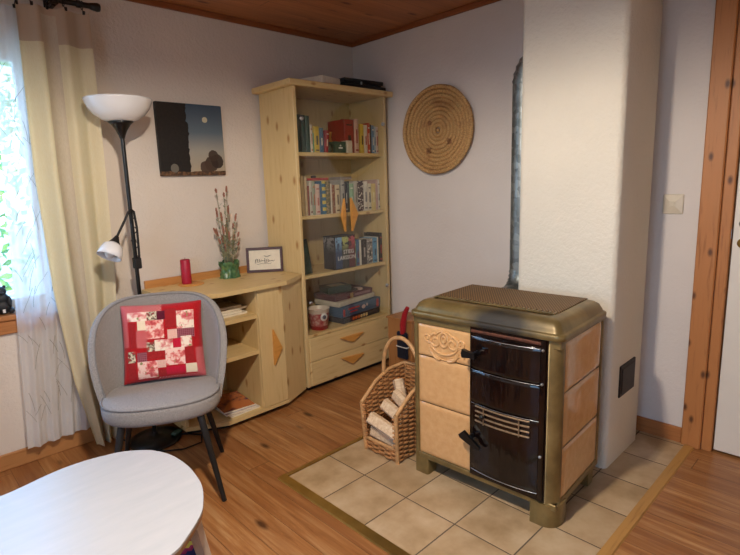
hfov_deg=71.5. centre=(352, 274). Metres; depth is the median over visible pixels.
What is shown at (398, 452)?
basket
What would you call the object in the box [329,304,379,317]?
tray
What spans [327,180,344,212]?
book
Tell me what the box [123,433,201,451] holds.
cable
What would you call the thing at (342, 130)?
book
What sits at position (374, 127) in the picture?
book
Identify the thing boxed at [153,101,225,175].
print
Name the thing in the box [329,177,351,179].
book
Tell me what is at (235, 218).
dried flower
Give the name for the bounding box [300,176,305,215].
book
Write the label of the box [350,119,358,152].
book
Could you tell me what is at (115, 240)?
socket
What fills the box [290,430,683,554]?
hearth
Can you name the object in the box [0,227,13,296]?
ground
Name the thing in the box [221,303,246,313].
magazine
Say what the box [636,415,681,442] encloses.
baseboard
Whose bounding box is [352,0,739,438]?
wall
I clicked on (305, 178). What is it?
book
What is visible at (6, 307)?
figurine
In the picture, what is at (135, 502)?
coffee table
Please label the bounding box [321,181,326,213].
book
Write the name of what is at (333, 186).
book
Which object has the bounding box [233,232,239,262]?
dried flower
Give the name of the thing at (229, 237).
dried flower
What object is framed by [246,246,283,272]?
picture frame
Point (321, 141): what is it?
book
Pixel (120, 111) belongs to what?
floor lamp
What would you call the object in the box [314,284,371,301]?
game
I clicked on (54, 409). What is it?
sheer curtain
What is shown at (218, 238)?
dried flower
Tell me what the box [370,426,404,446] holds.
log
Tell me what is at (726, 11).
trim
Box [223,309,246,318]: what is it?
magazine
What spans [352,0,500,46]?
trim
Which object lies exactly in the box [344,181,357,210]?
book
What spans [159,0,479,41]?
ceiling
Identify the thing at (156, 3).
trim
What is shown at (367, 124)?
book
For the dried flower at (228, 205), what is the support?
in the vase
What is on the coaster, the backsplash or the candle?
the candle
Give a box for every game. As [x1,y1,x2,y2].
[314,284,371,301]
[314,292,374,307]
[316,296,379,317]
[319,282,351,294]
[329,307,378,323]
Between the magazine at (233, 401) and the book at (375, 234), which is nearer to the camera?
the magazine at (233, 401)
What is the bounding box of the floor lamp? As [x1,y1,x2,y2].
[82,94,181,450]
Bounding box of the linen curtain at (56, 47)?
[14,0,116,445]
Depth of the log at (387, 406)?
2.67 m
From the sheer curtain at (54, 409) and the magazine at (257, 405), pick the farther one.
the magazine at (257, 405)
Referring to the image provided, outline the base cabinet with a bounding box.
[142,265,305,432]
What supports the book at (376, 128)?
on the bookcase at (338, 351)
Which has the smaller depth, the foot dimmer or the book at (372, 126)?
the foot dimmer
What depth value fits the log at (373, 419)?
2.63 m
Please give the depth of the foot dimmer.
2.90 m
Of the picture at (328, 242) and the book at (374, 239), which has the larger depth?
the book at (374, 239)
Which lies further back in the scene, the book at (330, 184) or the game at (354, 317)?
the game at (354, 317)
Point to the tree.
(3, 231)
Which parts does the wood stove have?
post, handle, handle, frame rail, frame rail, ash door, fire door, firebox door, plate, post, frame rail, frame rail, post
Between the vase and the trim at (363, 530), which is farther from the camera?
the vase
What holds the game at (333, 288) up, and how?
on the game at (336, 297)
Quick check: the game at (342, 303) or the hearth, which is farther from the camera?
the game at (342, 303)
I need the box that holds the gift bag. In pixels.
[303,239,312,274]
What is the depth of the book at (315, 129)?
3.38 m
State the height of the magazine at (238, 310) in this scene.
0.014 m
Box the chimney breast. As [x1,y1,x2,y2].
[518,0,662,468]
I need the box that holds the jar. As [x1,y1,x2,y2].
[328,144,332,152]
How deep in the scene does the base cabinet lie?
3.15 m
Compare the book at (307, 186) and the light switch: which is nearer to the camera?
the light switch
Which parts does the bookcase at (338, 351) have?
panel, cornice, panel, shelf, shelf, handle, shelf, shelf, drawer, drawer, handle, handle, handle, panel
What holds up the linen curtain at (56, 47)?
hanging from the curtain rod
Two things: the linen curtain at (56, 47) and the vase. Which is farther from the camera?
the vase
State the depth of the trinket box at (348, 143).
3.55 m
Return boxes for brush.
[396,306,408,359]
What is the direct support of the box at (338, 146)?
on the bookcase at (338, 351)
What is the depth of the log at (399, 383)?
2.75 m
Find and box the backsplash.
[144,265,246,288]
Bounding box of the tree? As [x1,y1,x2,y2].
[0,151,12,290]
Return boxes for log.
[366,412,400,439]
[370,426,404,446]
[380,398,409,424]
[391,389,415,411]
[393,378,406,407]
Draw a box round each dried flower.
[213,228,226,261]
[214,188,227,258]
[215,208,225,254]
[218,238,226,262]
[222,225,229,261]
[223,192,230,256]
[224,186,229,261]
[227,205,231,258]
[228,231,231,261]
[230,223,233,262]
[231,213,236,262]
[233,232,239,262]
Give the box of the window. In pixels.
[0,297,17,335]
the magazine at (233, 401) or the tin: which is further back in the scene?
the tin
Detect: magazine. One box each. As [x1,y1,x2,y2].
[212,298,240,310]
[214,405,255,416]
[216,390,254,413]
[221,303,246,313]
[222,309,241,315]
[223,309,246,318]
[229,403,259,417]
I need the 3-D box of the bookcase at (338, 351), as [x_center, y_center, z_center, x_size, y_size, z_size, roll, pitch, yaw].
[-0.148,-0.270,3.716,0.925,2.028,0.420,-11,13,-42]
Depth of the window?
2.58 m
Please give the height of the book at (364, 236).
0.190 m
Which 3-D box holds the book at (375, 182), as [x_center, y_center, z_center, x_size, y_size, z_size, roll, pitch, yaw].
[0.137,-0.598,3.869,0.022,0.220,0.144,-11,13,-42]
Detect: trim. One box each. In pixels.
[125,0,352,47]
[278,473,409,554]
[287,436,362,475]
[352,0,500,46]
[596,444,693,554]
[681,0,739,449]
[701,4,739,451]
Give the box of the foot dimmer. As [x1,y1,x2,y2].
[171,429,181,435]
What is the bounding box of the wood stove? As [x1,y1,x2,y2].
[411,284,606,527]
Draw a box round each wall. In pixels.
[0,0,352,455]
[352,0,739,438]
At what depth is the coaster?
3.08 m
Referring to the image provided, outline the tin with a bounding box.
[307,305,329,330]
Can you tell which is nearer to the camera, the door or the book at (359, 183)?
the door
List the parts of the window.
sill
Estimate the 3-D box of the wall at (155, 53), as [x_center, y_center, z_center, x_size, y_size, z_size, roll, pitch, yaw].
[-1.614,-0.268,2.790,4.790,2.452,0.220,-11,13,-42]
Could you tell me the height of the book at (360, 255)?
0.187 m
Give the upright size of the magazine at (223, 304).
0.014 m
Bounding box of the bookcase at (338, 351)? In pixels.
[251,78,392,389]
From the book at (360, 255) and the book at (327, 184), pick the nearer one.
the book at (327, 184)
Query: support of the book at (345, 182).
on the bookcase at (338, 351)
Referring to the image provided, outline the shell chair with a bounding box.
[88,291,226,501]
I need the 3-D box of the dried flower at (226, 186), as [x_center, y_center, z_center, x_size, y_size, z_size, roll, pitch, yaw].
[-0.798,-0.278,3.293,0.037,0.570,0.049,-3,10,-4]
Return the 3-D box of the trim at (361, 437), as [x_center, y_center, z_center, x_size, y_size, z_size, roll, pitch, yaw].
[0.262,0.861,3.028,1.596,0.012,0.028,-11,13,-42]
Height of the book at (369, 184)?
0.194 m
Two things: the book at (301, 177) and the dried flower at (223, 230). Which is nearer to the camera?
the dried flower at (223, 230)
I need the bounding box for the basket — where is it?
[360,336,415,464]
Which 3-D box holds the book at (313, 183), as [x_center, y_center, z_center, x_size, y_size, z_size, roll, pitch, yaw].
[-0.303,-0.511,3.470,0.023,0.220,0.155,-11,13,-42]
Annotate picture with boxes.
[323,237,334,268]
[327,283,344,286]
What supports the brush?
hanging from the box at (394, 319)
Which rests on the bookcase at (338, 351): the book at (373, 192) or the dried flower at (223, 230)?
the book at (373, 192)
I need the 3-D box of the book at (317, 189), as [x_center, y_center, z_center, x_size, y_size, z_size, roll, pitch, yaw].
[-0.275,-0.507,3.490,0.038,0.204,0.145,-11,13,-42]
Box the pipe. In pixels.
[501,56,522,289]
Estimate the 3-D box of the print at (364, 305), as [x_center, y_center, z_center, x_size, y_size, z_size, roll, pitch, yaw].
[0.071,0.247,3.823,0.002,0.062,0.400,7,13,41]
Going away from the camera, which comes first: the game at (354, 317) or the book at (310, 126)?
the book at (310, 126)
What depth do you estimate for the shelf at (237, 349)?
3.10 m
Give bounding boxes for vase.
[218,259,240,278]
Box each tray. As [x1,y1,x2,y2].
[314,291,371,301]
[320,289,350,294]
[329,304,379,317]
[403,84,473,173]
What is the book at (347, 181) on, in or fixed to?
on the bookcase at (338, 351)
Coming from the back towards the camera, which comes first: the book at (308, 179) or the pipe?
the book at (308, 179)
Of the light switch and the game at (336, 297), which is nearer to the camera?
the light switch
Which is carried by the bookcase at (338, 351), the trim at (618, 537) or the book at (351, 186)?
the book at (351, 186)
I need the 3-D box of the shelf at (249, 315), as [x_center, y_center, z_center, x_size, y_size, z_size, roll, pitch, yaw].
[-0.871,0.260,3.062,0.433,0.024,0.428,-11,13,-42]
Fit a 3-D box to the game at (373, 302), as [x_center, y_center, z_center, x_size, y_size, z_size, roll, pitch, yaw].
[-0.026,0.233,3.916,0.272,0.080,0.440,7,13,41]
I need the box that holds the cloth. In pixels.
[180,540,195,554]
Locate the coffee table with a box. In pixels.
[0,450,210,554]
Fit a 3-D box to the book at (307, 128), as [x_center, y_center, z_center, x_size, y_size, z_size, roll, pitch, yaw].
[-0.353,-0.917,3.401,0.032,0.232,0.204,-11,13,-42]
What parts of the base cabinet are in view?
panel, panel, board, door, handle, corner panel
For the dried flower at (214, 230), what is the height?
0.316 m
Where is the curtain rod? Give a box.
[43,0,100,11]
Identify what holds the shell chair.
on the floor
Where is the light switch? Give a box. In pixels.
[662,194,683,213]
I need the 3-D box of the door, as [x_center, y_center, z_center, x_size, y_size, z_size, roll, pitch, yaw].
[2.046,-0.093,2.079,0.116,2.064,0.854,-11,13,-42]
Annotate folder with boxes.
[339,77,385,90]
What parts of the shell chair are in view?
leg, leg, backrest, seat, leg, leg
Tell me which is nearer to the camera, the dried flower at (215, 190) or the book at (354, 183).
the dried flower at (215, 190)
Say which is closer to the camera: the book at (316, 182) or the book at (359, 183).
the book at (316, 182)
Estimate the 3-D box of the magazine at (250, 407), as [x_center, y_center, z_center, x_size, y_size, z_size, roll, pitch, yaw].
[-0.750,0.805,3.181,0.200,0.011,0.270,-11,13,-40]
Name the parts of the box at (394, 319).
lid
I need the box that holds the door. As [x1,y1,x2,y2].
[713,165,739,456]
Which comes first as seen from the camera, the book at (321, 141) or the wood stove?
the wood stove
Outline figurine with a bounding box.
[0,285,14,314]
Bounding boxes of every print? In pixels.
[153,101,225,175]
[343,298,378,316]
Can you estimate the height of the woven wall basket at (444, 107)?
0.586 m
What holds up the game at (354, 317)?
on the bookcase at (338, 351)
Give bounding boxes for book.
[297,114,301,151]
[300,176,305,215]
[301,115,306,151]
[304,177,307,215]
[305,116,310,151]
[307,178,327,180]
[307,181,312,214]
[307,186,309,215]
[309,125,312,151]
[312,126,319,151]
[312,181,322,213]
[312,182,315,214]
[315,184,320,214]
[319,128,323,151]
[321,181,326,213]
[323,130,328,151]
[325,182,330,213]
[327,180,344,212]
[328,119,354,152]
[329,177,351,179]
[330,184,332,213]
[332,185,335,212]
[335,185,339,212]
[344,181,347,211]
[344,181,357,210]
[347,181,349,211]
[349,184,353,201]
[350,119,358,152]
[355,238,372,263]
[355,239,359,265]
[357,181,363,210]
[358,124,363,152]
[358,239,361,264]
[359,236,376,262]
[360,239,366,264]
[362,180,377,209]
[363,123,369,152]
[363,125,367,152]
[363,181,367,210]
[364,232,382,261]
[364,236,378,261]
[367,183,371,209]
[370,125,371,152]
[371,125,373,152]
[371,184,375,209]
[374,127,375,152]
[374,179,379,208]
[375,127,377,152]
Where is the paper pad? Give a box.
[303,75,339,84]
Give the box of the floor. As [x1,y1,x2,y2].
[0,358,739,554]
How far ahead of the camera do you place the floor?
2.37 m
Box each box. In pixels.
[329,141,345,152]
[341,140,351,152]
[386,311,414,374]
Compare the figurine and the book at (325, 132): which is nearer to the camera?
the figurine
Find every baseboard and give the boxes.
[0,427,125,471]
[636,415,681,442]
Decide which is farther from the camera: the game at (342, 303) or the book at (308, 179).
the game at (342, 303)
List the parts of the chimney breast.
soot door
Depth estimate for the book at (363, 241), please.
3.78 m
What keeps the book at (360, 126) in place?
on the bookcase at (338, 351)
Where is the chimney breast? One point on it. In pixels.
(591, 67)
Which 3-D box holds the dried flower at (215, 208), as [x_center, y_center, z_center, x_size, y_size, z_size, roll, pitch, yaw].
[-0.835,-0.206,3.282,0.055,0.436,0.038,-4,10,-11]
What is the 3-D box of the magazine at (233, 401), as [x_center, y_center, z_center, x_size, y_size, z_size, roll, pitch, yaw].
[-0.753,0.792,3.188,0.200,0.011,0.270,-9,12,-35]
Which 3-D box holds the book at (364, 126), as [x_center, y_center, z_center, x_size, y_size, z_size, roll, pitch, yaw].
[0.052,-0.974,3.734,0.033,0.199,0.145,-11,13,-42]
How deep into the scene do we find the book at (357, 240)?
3.73 m
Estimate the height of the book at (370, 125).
0.204 m
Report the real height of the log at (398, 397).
0.112 m
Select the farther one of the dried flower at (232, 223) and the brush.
the brush
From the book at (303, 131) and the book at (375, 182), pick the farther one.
the book at (375, 182)
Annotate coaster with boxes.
[178,281,203,286]
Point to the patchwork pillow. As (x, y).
(162, 341)
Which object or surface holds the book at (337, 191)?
on the bookcase at (338, 351)
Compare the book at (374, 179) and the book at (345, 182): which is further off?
the book at (374, 179)
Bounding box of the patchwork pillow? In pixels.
[120,300,205,384]
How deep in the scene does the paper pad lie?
3.40 m
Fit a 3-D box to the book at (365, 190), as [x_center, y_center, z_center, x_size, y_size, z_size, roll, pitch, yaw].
[0.053,-0.576,3.792,0.041,0.210,0.145,-11,13,-42]
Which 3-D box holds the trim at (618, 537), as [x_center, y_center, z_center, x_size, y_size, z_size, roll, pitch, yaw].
[1.143,0.993,2.089,1.582,0.013,0.040,-11,13,-42]
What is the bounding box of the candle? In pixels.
[180,259,191,283]
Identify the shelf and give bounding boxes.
[224,312,256,325]
[226,338,258,362]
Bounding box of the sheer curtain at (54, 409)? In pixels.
[0,1,89,448]
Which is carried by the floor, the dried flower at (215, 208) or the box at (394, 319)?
the box at (394, 319)
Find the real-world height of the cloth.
0.045 m
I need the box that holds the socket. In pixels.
[110,235,119,243]
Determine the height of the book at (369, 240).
0.183 m
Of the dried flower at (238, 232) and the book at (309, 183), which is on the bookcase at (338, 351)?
the book at (309, 183)
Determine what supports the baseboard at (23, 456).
attached to the wall at (155, 53)
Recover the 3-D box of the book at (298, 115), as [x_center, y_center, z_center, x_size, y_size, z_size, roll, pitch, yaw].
[-0.413,-0.907,3.346,0.059,0.236,0.204,-11,13,-42]
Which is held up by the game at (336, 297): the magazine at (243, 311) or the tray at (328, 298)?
the tray at (328, 298)
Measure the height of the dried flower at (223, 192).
0.530 m
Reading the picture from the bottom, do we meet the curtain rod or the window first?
the window

